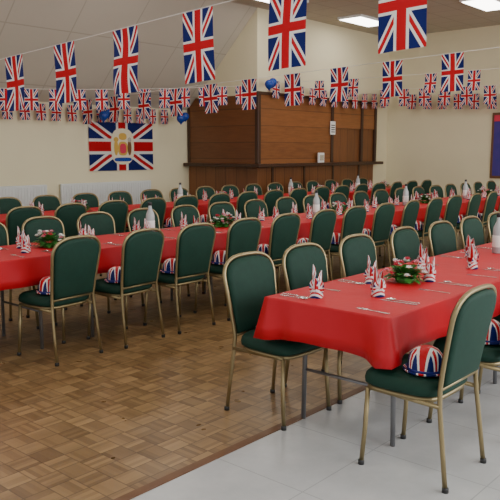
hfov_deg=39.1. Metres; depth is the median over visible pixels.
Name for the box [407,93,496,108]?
bunting
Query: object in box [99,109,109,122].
cluster
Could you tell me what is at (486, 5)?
ceiling light panel
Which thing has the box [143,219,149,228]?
folded napkin
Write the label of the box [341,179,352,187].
banquet chair
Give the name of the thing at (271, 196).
banquet chair
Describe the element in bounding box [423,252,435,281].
folded napkin
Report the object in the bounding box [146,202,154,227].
bottle
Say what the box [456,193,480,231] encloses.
banquet chair
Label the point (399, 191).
banquet chair
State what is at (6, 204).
banquet chair
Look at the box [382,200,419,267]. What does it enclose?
banquet chair
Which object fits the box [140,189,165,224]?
banquet chair
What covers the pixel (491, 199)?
banquet chair
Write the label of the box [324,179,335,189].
banquet chair
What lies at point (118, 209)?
banquet chair
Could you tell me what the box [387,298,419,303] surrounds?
spoon
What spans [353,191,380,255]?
banquet chair
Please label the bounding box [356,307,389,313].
fork
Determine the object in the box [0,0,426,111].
bunting
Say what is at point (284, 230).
banquet chair
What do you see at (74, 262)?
banquet chair
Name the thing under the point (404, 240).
banquet chair
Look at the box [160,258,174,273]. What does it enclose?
hat
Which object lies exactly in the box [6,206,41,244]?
banquet chair
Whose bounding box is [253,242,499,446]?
folding table
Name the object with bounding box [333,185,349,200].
banquet chair
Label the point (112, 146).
flag
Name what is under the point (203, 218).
hat
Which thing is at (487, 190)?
centrepiece
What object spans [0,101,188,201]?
wall
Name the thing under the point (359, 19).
ceiling light panel
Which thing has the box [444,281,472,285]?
spoon
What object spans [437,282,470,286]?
knife
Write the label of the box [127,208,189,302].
banquet chair
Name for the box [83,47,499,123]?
bunting
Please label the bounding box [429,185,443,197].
banquet chair
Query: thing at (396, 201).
folded napkin
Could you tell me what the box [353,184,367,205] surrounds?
banquet chair
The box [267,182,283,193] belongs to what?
banquet chair
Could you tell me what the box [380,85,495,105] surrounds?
bunting
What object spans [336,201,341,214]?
folded napkin
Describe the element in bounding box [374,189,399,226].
banquet chair
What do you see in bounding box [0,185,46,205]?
radiator
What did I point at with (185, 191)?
banquet chair
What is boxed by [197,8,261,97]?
wall
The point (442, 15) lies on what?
ceiling
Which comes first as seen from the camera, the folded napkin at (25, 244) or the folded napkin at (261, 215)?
the folded napkin at (25, 244)
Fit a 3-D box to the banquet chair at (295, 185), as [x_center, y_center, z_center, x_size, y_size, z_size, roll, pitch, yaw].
[1.067,-0.873,13.864,0.528,0.938,0.461,7,11,42]
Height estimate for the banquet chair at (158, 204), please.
0.938 m
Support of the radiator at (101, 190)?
attached to the wall at (33, 151)
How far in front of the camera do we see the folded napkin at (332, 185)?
13.38 m
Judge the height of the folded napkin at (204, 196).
0.184 m
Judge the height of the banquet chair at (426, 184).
0.938 m
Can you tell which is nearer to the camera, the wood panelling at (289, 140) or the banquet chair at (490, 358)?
the banquet chair at (490, 358)
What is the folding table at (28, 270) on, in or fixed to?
on the floor
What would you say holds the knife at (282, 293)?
on the folding table at (332, 321)
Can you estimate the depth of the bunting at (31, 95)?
12.12 m
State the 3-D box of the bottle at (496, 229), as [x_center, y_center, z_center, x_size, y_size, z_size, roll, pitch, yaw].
[1.938,-0.131,5.500,0.086,0.313,0.086,7,11,41]
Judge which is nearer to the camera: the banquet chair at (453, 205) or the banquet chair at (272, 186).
the banquet chair at (453, 205)
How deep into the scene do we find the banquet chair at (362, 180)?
15.78 m
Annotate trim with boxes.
[114,385,365,499]
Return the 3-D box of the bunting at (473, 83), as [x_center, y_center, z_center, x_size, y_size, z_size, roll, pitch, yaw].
[4.876,-2.778,10.881,10.650,0.461,0.057,7,11,41]
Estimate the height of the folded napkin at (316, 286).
0.184 m
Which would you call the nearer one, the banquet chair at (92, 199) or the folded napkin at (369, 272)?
the folded napkin at (369, 272)
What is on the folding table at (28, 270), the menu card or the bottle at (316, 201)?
the bottle at (316, 201)
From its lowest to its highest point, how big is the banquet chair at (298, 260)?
0.938 m
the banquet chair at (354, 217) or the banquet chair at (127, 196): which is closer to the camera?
the banquet chair at (354, 217)
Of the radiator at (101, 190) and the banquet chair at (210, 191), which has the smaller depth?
the banquet chair at (210, 191)
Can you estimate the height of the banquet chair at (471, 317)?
0.938 m
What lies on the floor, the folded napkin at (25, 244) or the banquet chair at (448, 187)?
the banquet chair at (448, 187)
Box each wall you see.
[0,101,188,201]
[197,8,261,97]
[262,9,388,184]
[386,25,499,197]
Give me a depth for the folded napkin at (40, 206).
8.71 m
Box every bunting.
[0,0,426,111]
[0,86,241,109]
[2,102,167,123]
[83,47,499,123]
[267,78,385,108]
[300,68,499,97]
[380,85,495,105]
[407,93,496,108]
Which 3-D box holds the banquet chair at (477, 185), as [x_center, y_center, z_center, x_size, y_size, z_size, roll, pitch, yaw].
[4.676,-0.866,13.815,0.528,0.938,0.461,6,10,38]
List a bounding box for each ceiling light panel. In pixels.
[337,14,377,26]
[459,0,499,10]
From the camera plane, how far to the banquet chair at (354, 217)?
7.88 m
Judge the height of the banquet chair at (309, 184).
0.938 m
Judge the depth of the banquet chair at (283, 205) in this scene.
9.31 m
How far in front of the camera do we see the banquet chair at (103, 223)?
7.08 m
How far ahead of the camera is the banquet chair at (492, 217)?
6.94 m
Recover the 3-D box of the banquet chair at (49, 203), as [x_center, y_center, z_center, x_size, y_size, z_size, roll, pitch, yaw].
[-2.653,-0.283,9.708,0.528,0.938,0.461,7,10,39]
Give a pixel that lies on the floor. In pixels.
(112, 423)
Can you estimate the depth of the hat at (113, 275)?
5.63 m
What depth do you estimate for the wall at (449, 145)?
17.05 m
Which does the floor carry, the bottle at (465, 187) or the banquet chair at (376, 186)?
the banquet chair at (376, 186)
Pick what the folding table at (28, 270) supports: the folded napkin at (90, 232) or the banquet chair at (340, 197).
the folded napkin at (90, 232)
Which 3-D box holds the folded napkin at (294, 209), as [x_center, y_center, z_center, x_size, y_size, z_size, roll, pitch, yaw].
[0.535,-0.493,8.515,0.076,0.184,0.078,4,9,27]
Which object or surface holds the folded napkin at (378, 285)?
on the folding table at (332, 321)
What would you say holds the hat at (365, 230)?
on the banquet chair at (384, 213)
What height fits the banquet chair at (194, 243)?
0.938 m
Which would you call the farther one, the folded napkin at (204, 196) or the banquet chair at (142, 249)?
the folded napkin at (204, 196)
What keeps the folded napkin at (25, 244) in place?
on the folding table at (28, 270)
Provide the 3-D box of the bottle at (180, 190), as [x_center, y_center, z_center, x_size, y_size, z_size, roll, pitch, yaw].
[-1.053,-0.861,10.645,0.086,0.313,0.086,7,11,41]
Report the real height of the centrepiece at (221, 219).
0.147 m
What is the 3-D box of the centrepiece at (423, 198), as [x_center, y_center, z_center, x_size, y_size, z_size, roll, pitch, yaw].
[2.663,-0.789,10.716,0.296,0.152,0.287,-3,8,-18]
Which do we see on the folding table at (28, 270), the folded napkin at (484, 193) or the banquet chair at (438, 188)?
the folded napkin at (484, 193)
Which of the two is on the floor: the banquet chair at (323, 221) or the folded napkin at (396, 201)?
the banquet chair at (323, 221)
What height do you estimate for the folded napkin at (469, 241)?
0.172 m
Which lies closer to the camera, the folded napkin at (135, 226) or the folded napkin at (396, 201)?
the folded napkin at (135, 226)
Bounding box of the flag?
[88,121,152,170]
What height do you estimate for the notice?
0.300 m
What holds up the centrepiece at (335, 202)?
on the folding table at (28, 270)
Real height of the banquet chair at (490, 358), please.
0.938 m
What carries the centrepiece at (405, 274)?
on the folding table at (332, 321)
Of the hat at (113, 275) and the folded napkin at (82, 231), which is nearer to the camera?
the hat at (113, 275)
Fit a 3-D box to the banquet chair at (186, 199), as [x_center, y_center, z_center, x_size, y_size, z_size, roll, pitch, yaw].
[-1.042,-0.312,9.911,0.528,0.938,0.461,7,11,42]
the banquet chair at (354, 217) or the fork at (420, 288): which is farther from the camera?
the banquet chair at (354, 217)
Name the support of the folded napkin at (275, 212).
on the folding table at (28, 270)
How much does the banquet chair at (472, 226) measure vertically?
0.938 m
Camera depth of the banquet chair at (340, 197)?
10.23 m
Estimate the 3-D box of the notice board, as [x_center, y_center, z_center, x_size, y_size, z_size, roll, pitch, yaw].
[6.294,-2.328,15.708,1.900,1.500,0.050,7,11,41]
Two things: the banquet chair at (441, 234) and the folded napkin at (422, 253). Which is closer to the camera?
the folded napkin at (422, 253)
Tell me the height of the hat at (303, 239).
0.122 m
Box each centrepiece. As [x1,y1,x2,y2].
[33,230,63,247]
[71,199,89,210]
[209,213,234,226]
[331,201,349,212]
[383,257,427,284]
[417,193,430,202]
[478,188,491,195]
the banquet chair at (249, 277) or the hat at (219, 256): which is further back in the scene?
the hat at (219, 256)
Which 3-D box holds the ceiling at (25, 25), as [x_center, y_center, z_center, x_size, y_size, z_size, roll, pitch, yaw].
[-5.202,-3.252,9.658,2.056,1.988,14.150,7,11,41]
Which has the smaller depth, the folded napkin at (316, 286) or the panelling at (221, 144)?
the folded napkin at (316, 286)
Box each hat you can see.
[36,276,49,294]
[104,266,120,282]
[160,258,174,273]
[164,217,171,226]
[200,214,206,222]
[211,250,225,264]
[257,243,268,255]
[296,237,308,243]
[331,232,340,243]
[362,228,370,236]
[390,224,397,234]
[402,345,442,376]
[414,220,422,229]
[457,214,463,222]
[485,319,499,344]
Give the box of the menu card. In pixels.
[318,153,323,162]
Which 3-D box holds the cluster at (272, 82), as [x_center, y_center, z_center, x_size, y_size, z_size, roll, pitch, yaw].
[0.420,-3.299,14.054,0.180,0.269,0.325,5,9,31]
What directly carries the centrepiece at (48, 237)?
on the folding table at (28, 270)
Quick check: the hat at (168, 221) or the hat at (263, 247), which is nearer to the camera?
the hat at (263, 247)
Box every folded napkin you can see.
[16,226,23,248]
[20,231,30,252]
[38,202,43,214]
[78,222,86,234]
[87,225,94,238]
[132,217,140,230]
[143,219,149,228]
[179,212,187,229]
[193,215,198,225]
[202,189,206,200]
[229,189,233,198]
[234,210,240,220]
[258,207,264,220]
[272,206,278,219]
[291,203,297,213]
[306,203,312,218]
[309,265,323,298]
[321,199,326,209]
[331,183,334,192]
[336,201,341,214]
[347,199,352,206]
[363,199,368,211]
[364,255,375,283]
[370,267,385,297]
[372,195,376,207]
[394,194,398,204]
[415,191,418,201]
[417,243,428,269]
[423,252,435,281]
[464,235,474,257]
[466,244,478,268]
[481,188,486,197]
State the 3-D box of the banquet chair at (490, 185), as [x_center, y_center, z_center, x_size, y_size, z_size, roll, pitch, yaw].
[5.077,-0.927,14.247,0.528,0.938,0.461,7,11,41]
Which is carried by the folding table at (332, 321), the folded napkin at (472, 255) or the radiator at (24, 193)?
the folded napkin at (472, 255)
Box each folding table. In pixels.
[0,185,404,226]
[0,194,499,348]
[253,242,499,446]
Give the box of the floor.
[0,215,499,499]
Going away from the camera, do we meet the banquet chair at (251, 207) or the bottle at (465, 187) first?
the banquet chair at (251, 207)
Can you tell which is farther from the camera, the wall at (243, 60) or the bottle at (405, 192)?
the wall at (243, 60)
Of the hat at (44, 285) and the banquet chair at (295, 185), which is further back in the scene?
the banquet chair at (295, 185)
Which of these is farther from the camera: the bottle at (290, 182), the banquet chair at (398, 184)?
the banquet chair at (398, 184)
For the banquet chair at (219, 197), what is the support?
on the floor
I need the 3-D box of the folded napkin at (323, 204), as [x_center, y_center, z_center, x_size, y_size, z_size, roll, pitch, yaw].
[0.938,-0.558,8.968,0.076,0.184,0.078,-7,10,-39]
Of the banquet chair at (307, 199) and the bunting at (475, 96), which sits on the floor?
the banquet chair at (307, 199)
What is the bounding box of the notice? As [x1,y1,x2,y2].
[330,121,335,134]
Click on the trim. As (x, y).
(195, 465)
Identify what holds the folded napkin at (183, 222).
on the folding table at (28, 270)
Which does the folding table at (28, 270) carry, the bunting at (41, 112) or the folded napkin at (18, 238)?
the folded napkin at (18, 238)
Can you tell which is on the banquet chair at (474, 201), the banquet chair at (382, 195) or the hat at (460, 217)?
the hat at (460, 217)
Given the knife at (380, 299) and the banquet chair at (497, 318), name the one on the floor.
the banquet chair at (497, 318)
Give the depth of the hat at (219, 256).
6.54 m
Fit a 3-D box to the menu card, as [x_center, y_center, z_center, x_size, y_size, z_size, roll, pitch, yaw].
[1.593,-2.068,15.793,0.044,0.220,0.240,6,10,35]
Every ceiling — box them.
[0,0,256,109]
[227,0,499,34]
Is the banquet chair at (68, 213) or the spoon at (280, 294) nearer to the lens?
the spoon at (280, 294)
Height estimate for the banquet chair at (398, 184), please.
0.938 m
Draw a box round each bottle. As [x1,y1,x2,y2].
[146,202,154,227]
[177,183,182,197]
[288,177,292,194]
[313,190,319,215]
[356,174,359,185]
[403,184,408,205]
[463,180,467,198]
[492,213,499,253]
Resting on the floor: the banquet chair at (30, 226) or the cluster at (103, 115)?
the banquet chair at (30, 226)
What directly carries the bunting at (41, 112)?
attached to the wall at (33, 151)
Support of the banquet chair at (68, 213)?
on the floor
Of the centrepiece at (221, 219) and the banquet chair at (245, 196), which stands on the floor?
the banquet chair at (245, 196)
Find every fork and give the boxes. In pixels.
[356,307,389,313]
[418,288,449,293]
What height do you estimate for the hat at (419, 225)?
0.122 m
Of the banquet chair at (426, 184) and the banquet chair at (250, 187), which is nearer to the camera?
the banquet chair at (250, 187)
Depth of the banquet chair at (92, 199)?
10.28 m
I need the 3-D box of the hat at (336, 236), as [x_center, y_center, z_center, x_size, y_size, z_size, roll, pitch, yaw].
[0.977,-0.138,8.012,0.218,0.122,0.218,0,8,1]
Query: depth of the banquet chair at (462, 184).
13.31 m
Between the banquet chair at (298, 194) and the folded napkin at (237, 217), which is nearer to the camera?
the folded napkin at (237, 217)
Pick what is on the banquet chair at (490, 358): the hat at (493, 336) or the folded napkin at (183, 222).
the hat at (493, 336)
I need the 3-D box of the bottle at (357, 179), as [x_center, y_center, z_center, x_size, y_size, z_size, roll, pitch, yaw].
[2.187,-1.377,14.284,0.086,0.313,0.086,7,11,41]
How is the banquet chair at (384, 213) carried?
on the floor
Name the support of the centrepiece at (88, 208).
on the folding table at (202, 205)
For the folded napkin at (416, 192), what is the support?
on the folding table at (28, 270)
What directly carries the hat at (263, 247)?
on the banquet chair at (284, 230)
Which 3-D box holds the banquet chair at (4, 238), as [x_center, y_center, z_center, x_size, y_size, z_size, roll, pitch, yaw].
[-2.169,0.228,6.103,0.528,0.938,0.460,7,11,40]
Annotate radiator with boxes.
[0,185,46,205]
[60,180,150,205]
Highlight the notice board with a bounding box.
[490,113,499,177]
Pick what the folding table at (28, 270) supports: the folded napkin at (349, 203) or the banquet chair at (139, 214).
the folded napkin at (349, 203)
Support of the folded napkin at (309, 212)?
on the folding table at (28, 270)
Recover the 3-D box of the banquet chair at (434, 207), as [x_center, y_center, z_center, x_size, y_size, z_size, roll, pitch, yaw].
[2.263,-0.251,9.477,0.528,0.938,0.461,6,10,39]
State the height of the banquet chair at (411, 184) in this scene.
0.938 m
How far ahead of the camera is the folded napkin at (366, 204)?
9.19 m
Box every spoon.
[280,294,307,298]
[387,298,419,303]
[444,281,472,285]
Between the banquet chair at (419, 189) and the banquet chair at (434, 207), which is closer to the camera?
the banquet chair at (434, 207)
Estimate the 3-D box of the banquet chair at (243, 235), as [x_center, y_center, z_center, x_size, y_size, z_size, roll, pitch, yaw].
[-0.211,0.142,6.707,0.528,0.938,0.461,7,11,42]
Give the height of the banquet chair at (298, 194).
0.938 m
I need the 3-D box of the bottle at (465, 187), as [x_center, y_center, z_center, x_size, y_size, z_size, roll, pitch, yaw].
[3.589,-1.016,11.741,0.086,0.313,0.086,7,11,41]
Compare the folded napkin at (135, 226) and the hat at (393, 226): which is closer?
the folded napkin at (135, 226)
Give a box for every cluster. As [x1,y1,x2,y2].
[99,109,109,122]
[177,112,188,123]
[265,78,276,90]
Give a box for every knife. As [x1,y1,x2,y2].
[282,293,315,298]
[380,299,416,305]
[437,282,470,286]
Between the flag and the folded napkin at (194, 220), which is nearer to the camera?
the folded napkin at (194, 220)
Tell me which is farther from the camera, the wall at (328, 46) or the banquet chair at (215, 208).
the wall at (328, 46)
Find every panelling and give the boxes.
[183,96,255,195]
[250,91,382,194]
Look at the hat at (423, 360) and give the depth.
3.32 m
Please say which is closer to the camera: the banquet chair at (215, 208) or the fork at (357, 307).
the fork at (357, 307)
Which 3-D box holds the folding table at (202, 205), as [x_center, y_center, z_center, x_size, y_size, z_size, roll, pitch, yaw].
[-0.415,-0.432,11.417,0.896,0.751,12.841,7,11,41]
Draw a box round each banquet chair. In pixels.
[0,197,21,213]
[0,222,38,328]
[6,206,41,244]
[17,235,102,366]
[21,216,94,325]
[32,195,60,210]
[54,203,86,237]
[73,193,98,207]
[77,211,144,313]
[87,228,164,348]
[98,200,128,275]
[108,191,132,229]
[125,197,165,231]
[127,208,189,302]
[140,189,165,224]
[143,222,215,333]
[163,195,198,227]
[169,188,188,201]
[171,204,212,293]
[193,217,261,320]
[196,186,215,199]
[207,193,229,222]
[208,201,235,259]
[221,185,238,196]
[222,251,331,430]
[236,191,257,217]
[244,199,267,217]
[245,184,261,194]
[263,189,283,216]
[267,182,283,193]
[268,213,300,266]
[275,196,297,267]
[277,209,336,293]
[282,242,341,403]
[288,181,302,188]
[289,188,306,212]
[303,194,321,212]
[306,180,318,191]
[313,186,329,204]
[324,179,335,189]
[325,205,366,280]
[329,192,346,257]
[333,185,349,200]
[339,233,423,363]
[340,202,394,278]
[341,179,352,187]
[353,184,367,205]
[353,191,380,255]
[358,284,496,493]
[359,178,368,183]
[370,183,385,205]
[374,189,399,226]
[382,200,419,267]
[389,181,401,202]
[390,226,419,265]
[393,197,442,265]
[394,188,423,240]
[407,180,417,200]
[412,186,442,219]
[421,179,431,196]
[426,336,499,422]
[428,195,461,256]
[428,220,456,256]
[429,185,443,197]
[445,184,456,196]
[456,191,497,236]
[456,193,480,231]
[460,183,482,214]
[460,216,484,248]
[473,181,481,193]
[478,315,499,393]
[485,180,495,226]
[487,211,499,242]
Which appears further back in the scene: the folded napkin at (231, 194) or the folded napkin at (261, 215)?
the folded napkin at (231, 194)
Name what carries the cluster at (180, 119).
attached to the bunting at (31, 95)
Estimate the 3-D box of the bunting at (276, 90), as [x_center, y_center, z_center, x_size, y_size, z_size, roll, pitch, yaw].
[1.888,-3.470,15.937,0.051,0.471,4.700,7,11,41]
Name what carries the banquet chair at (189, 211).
on the floor
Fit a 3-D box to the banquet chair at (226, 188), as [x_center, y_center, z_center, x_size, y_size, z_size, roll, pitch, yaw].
[-0.190,-0.676,12.477,0.528,0.938,0.461,7,11,41]
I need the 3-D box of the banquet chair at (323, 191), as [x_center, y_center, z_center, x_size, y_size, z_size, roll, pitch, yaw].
[1.061,-0.645,12.259,0.528,0.938,0.461,7,11,42]
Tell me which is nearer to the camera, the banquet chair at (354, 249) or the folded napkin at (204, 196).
the banquet chair at (354, 249)
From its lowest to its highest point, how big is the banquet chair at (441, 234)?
0.938 m
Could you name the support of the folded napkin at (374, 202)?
on the folding table at (28, 270)
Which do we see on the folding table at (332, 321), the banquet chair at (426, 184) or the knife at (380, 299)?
the knife at (380, 299)

